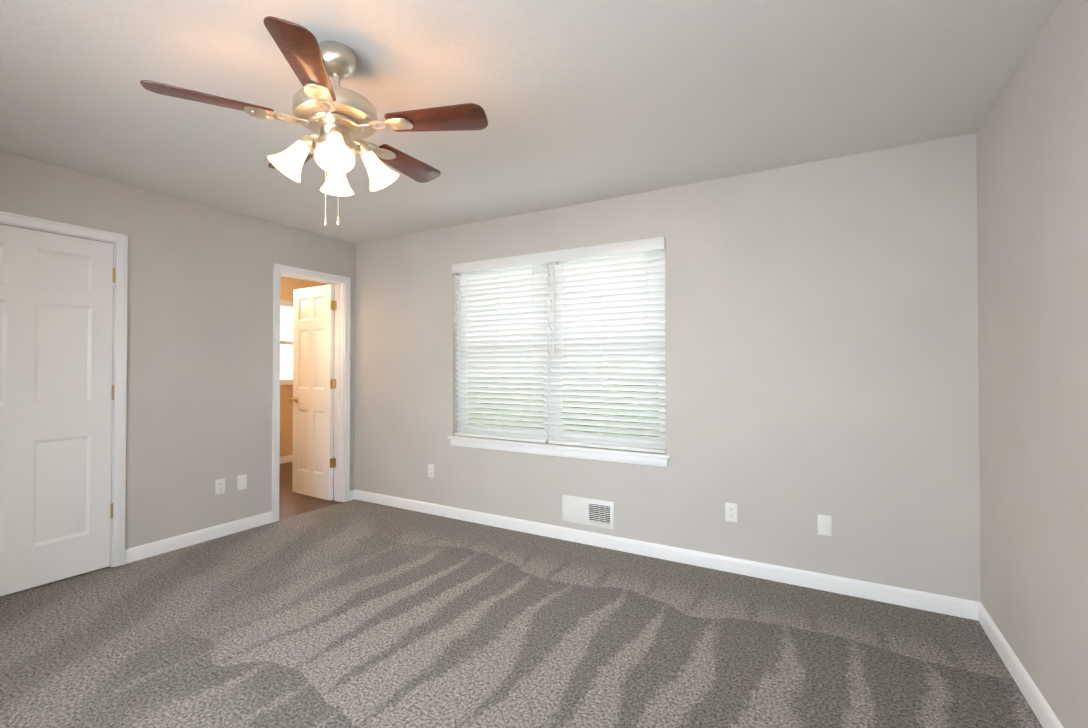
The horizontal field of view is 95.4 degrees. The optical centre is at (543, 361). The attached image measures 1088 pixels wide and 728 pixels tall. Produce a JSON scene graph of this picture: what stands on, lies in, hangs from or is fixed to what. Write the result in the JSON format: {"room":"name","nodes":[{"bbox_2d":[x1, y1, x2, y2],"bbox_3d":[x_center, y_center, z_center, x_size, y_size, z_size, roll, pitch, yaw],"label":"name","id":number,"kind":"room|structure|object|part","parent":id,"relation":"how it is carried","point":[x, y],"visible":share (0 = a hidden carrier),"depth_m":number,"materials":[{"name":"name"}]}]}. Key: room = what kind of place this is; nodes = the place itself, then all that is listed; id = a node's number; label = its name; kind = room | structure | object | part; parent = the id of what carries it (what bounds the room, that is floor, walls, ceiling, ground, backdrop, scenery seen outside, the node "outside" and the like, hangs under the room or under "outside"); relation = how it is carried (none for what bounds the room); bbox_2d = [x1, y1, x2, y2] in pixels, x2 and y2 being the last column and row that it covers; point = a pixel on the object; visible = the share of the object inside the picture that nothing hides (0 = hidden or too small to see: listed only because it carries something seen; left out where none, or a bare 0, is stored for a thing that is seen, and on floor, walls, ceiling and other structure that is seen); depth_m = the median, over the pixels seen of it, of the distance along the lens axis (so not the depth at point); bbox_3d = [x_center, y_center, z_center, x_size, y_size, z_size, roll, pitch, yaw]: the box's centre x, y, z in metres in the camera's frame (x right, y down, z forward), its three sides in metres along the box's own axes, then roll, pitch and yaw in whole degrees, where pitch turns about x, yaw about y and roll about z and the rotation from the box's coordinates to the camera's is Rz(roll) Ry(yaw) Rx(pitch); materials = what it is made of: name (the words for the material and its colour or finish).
{"room":"empty bedroom","nodes":[
{"label":"empty bedroom","id":0,"kind":"room"},
{"bbox_2d":[0,566,109,597],"bbox_3d":[-3.220,1.318,2.359,0.120,0.060,2.820,0,-1,30],"label":"floor","id":1,"kind":"structure","parent":0,"point":[53,582],"depth_m":2.89,"materials":[{"name":"grey carpet"}]},
{"bbox_2d":[0,499,1042,727],"bbox_3d":[-0.814,1.312,1.836,4.580,0.060,4.045,0,-1,30],"label":"floor carpet","id":2,"kind":"object","parent":1,"relation":"on","point":[354,613],"visible":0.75,"depth_m":2.26,"materials":[{"name":"grey carpet"}]},
{"bbox_2d":[0,151,355,548],"bbox_3d":[-2.511,0.081,3.620,0.120,2.440,5.690,0,-1,30],"label":"wall","id":3,"kind":"structure","parent":0,"point":[199,348],"depth_m":3.51,"materials":[{"name":"grey paint"}]},
{"bbox_2d":[0,224,114,595],"bbox_3d":[-2.936,0.267,2.776,0.047,2.030,0.826,0,-1,30],"label":"closet door","id":4,"kind":"structure","parent":3,"relation":"in","point":[56,385],"depth_m":2.89,"materials":[{"name":"white wood"}]},
{"bbox_2d":[0,211,350,566],"bbox_3d":[-2.554,0.247,3.543,0.168,2.107,2.666,0,-1,30],"label":"door frame","id":5,"kind":"structure","parent":3,"relation":"attached to","point":[342,298],"depth_m":4.01,"materials":[{"name":"white wood"}]},
{"bbox_2d":[125,511,271,563],"bbox_3d":[-2.446,1.256,3.588,0.013,0.090,0.974,0,-1,30],"label":"baseboard","id":6,"kind":"structure","parent":3,"relation":"attached to","point":[151,549],"depth_m":3.51,"materials":[{"name":"white wood"}]},
{"bbox_2d":[215,478,224,494],"bbox_3d":[-2.402,0.930,3.675,0.007,0.114,0.070,0,-1,30],"label":"electrical outlet","id":7,"kind":"object","parent":3,"relation":"attached to","point":[219,486],"visible":1,"depth_m":3.67,"materials":[{"name":"white plastic"}]},
{"bbox_2d":[237,474,246,490],"bbox_3d":[-2.324,0.931,3.812,0.007,0.114,0.070,0,-1,30],"label":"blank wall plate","id":8,"kind":"object","parent":3,"relation":"attached to","point":[241,482],"visible":1,"depth_m":3.81,"materials":[{"name":"white plastic"}]},
{"bbox_2d":[289,284,336,500],"bbox_3d":[-2.232,0.293,4.827,0.656,2.030,0.177,0,-1,30],"label":"hall door","id":9,"kind":"structure","parent":3,"relation":"in","point":[311,399],"depth_m":4.79,"materials":[{"name":"white wood"}]},
{"bbox_2d":[280,277,326,456],"bbox_3d":[-3.845,0.106,5.929,0.120,2.440,2.990,0,-1,30],"label":"wall","id":10,"kind":"structure","parent":0,"point":[288,286],"depth_m":6.58,"materials":[{"name":"beige paint"}]},
{"bbox_2d":[280,300,292,384],"bbox_3d":[-3.470,-0.245,6.553,0.140,1.115,0.800,0,-1,30],"label":"window","id":11,"kind":"structure","parent":10,"relation":"in","point":[285,342],"depth_m":6.59,"materials":[{"name":"white plastic"}]},
{"bbox_3d":[-3.470,-0.238,6.553,0.140,1.100,0.800,0,-1,30],"label":"frame","id":12,"kind":"part","parent":11,"relation":"part of","materials":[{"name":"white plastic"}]},
{"bbox_2d":[280,455,292,463],"bbox_3d":[-3.787,1.288,5.883,0.013,0.090,2.750,0,-1,30],"label":"baseboard","id":13,"kind":"structure","parent":10,"relation":"attached to","point":[286,459],"depth_m":6.55,"materials":[{"name":"white wood"}]},
{"bbox_2d":[279,457,341,519],"bbox_3d":[-2.793,1.353,5.319,2.300,0.052,2.750,0,-1,30],"label":"floor","id":14,"kind":"structure","parent":0,"point":[291,503],"depth_m":4.70,"materials":[{"name":"brown wood"}]},
{"bbox_2d":[327,284,333,449],"bbox_3d":[-2.137,0.113,6.609,2.180,2.440,0.120,0,-1,30],"label":"wall","id":15,"kind":"structure","parent":0,"point":[333,416],"depth_m":7.01,"materials":[{"name":"beige paint"}]},
{"bbox_2d":[0,0,1061,283],"bbox_3d":[-1.468,-1.195,3.041,7.120,0.100,5.690,0,-1,30],"label":"ceiling","id":16,"kind":"structure","parent":0,"point":[584,100],"depth_m":2.10,"materials":[{"name":"white paint"}]},
{"bbox_2d":[140,16,487,225],"bbox_3d":[-0.769,-0.830,1.887,1.108,0.654,1.080,0,-1,30],"label":"ceiling fan","id":17,"kind":"object","parent":16,"relation":"hanging from","point":[341,122],"visible":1,"depth_m":1.77,"materials":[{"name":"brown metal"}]},
{"bbox_2d":[355,133,980,601],"bbox_3d":[0.276,0.081,3.648,4.700,2.440,0.160,0,-1,30],"label":"wall","id":18,"kind":"structure","parent":0,"point":[821,337],"depth_m":2.94,"materials":[{"name":"grey paint"}]},
{"bbox_2d":[428,464,433,477],"bbox_3d":[-0.970,0.943,4.250,0.070,0.114,0.007,0,-1,30],"label":"electrical outlet","id":19,"kind":"object","parent":18,"relation":"attached to","point":[430,470],"visible":1,"depth_m":4.25,"materials":[{"name":"white plastic"}]},
{"bbox_2d":[448,436,669,466],"bbox_3d":[0.029,0.659,3.715,1.860,0.081,0.104,0,-1,30],"label":"window sill","id":20,"kind":"structure","parent":18,"relation":"attached to","point":[648,459],"depth_m":3.59,"materials":[{"name":"white wood"}]},
{"bbox_2d":[459,249,665,448],"bbox_3d":[0.073,-0.089,3.799,1.800,1.415,0.070,0,-1,30],"label":"window","id":21,"kind":"structure","parent":18,"relation":"in","point":[578,260],"depth_m":3.77,"materials":[{"name":"white plastic"}]},
{"bbox_2d":[452,252,548,442],"bbox_3d":[-0.362,-0.099,3.943,0.898,1.429,0.080,0,-1,30],"label":"window blind","id":22,"kind":"object","parent":21,"relation":"attached to","point":[503,300],"visible":0.92,"depth_m":3.93,"materials":[{"name":"white plastic"}]},
{"bbox_2d":[545,237,665,452],"bbox_3d":[0.419,-0.104,3.499,0.898,1.429,0.080,0,-1,30],"label":"window blind","id":23,"kind":"object","parent":21,"relation":"attached to","point":[615,290],"visible":0.92,"depth_m":3.49,"materials":[{"name":"white plastic"}]},
{"bbox_2d":[562,495,613,529],"bbox_3d":[0.307,1.070,3.520,0.400,0.190,0.013,0,-1,30],"label":"air vent","id":24,"kind":"object","parent":18,"relation":"in","point":[590,512],"visible":1,"depth_m":3.51,"materials":[{"name":"white metal"}]},
{"bbox_2d":[350,489,972,619],"bbox_3d":[0.178,1.256,3.585,4.580,0.090,0.025,0,-1,30],"label":"baseboard","id":25,"kind":"structure","parent":18,"relation":"attached to","point":[932,602],"depth_m":3.10,"materials":[{"name":"white wood"}]},
{"bbox_2d":[725,502,736,522],"bbox_3d":[1.152,0.930,3.045,0.070,0.114,0.007,0,-1,30],"label":"electrical outlet","id":26,"kind":"object","parent":18,"relation":"attached to","point":[730,512],"visible":1,"depth_m":3.04,"materials":[{"name":"white plastic"}]},
{"bbox_2d":[818,514,831,535],"bbox_3d":[1.587,0.927,2.799,0.070,0.114,0.007,0,-1,30],"label":"blank wall plate","id":27,"kind":"object","parent":18,"relation":"attached to","point":[825,525],"visible":1,"depth_m":2.80,"materials":[{"name":"white plastic"}]},
{"bbox_2d":[976,0,1087,727],"bbox_3d":[1.200,0.049,0.637,0.120,2.440,4.165,0,-1,30],"label":"wall","id":28,"kind":"structure","parent":0,"point":[1032,186],"depth_m":1.77,"materials":[{"name":"grey paint"}]},
{"bbox_2d":[973,601,1063,727],"bbox_3d":[1.173,1.225,0.711,0.013,0.090,3.990,0,-1,30],"label":"baseboard","id":29,"kind":"structure","parent":28,"relation":"attached to","point":[1044,713],"depth_m":1.96,"materials":[{"name":"white wood"}]},
{"label":"outside","id":30,"kind":"structure","parent":0,"visible":0},
{"bbox_2d":[280,306,292,377],"bbox_3d":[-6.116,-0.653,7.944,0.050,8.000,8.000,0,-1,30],"label":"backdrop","id":31,"kind":"structure","parent":30,"point":[286,339],"depth_m":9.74,"materials":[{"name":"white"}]},
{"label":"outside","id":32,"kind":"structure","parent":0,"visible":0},
{"bbox_2d":[468,310,659,436],"bbox_3d":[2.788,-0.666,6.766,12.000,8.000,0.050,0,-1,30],"label":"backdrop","id":33,"kind":"structure","parent":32,"point":[569,389],"depth_m":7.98,"materials":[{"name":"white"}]}
]}

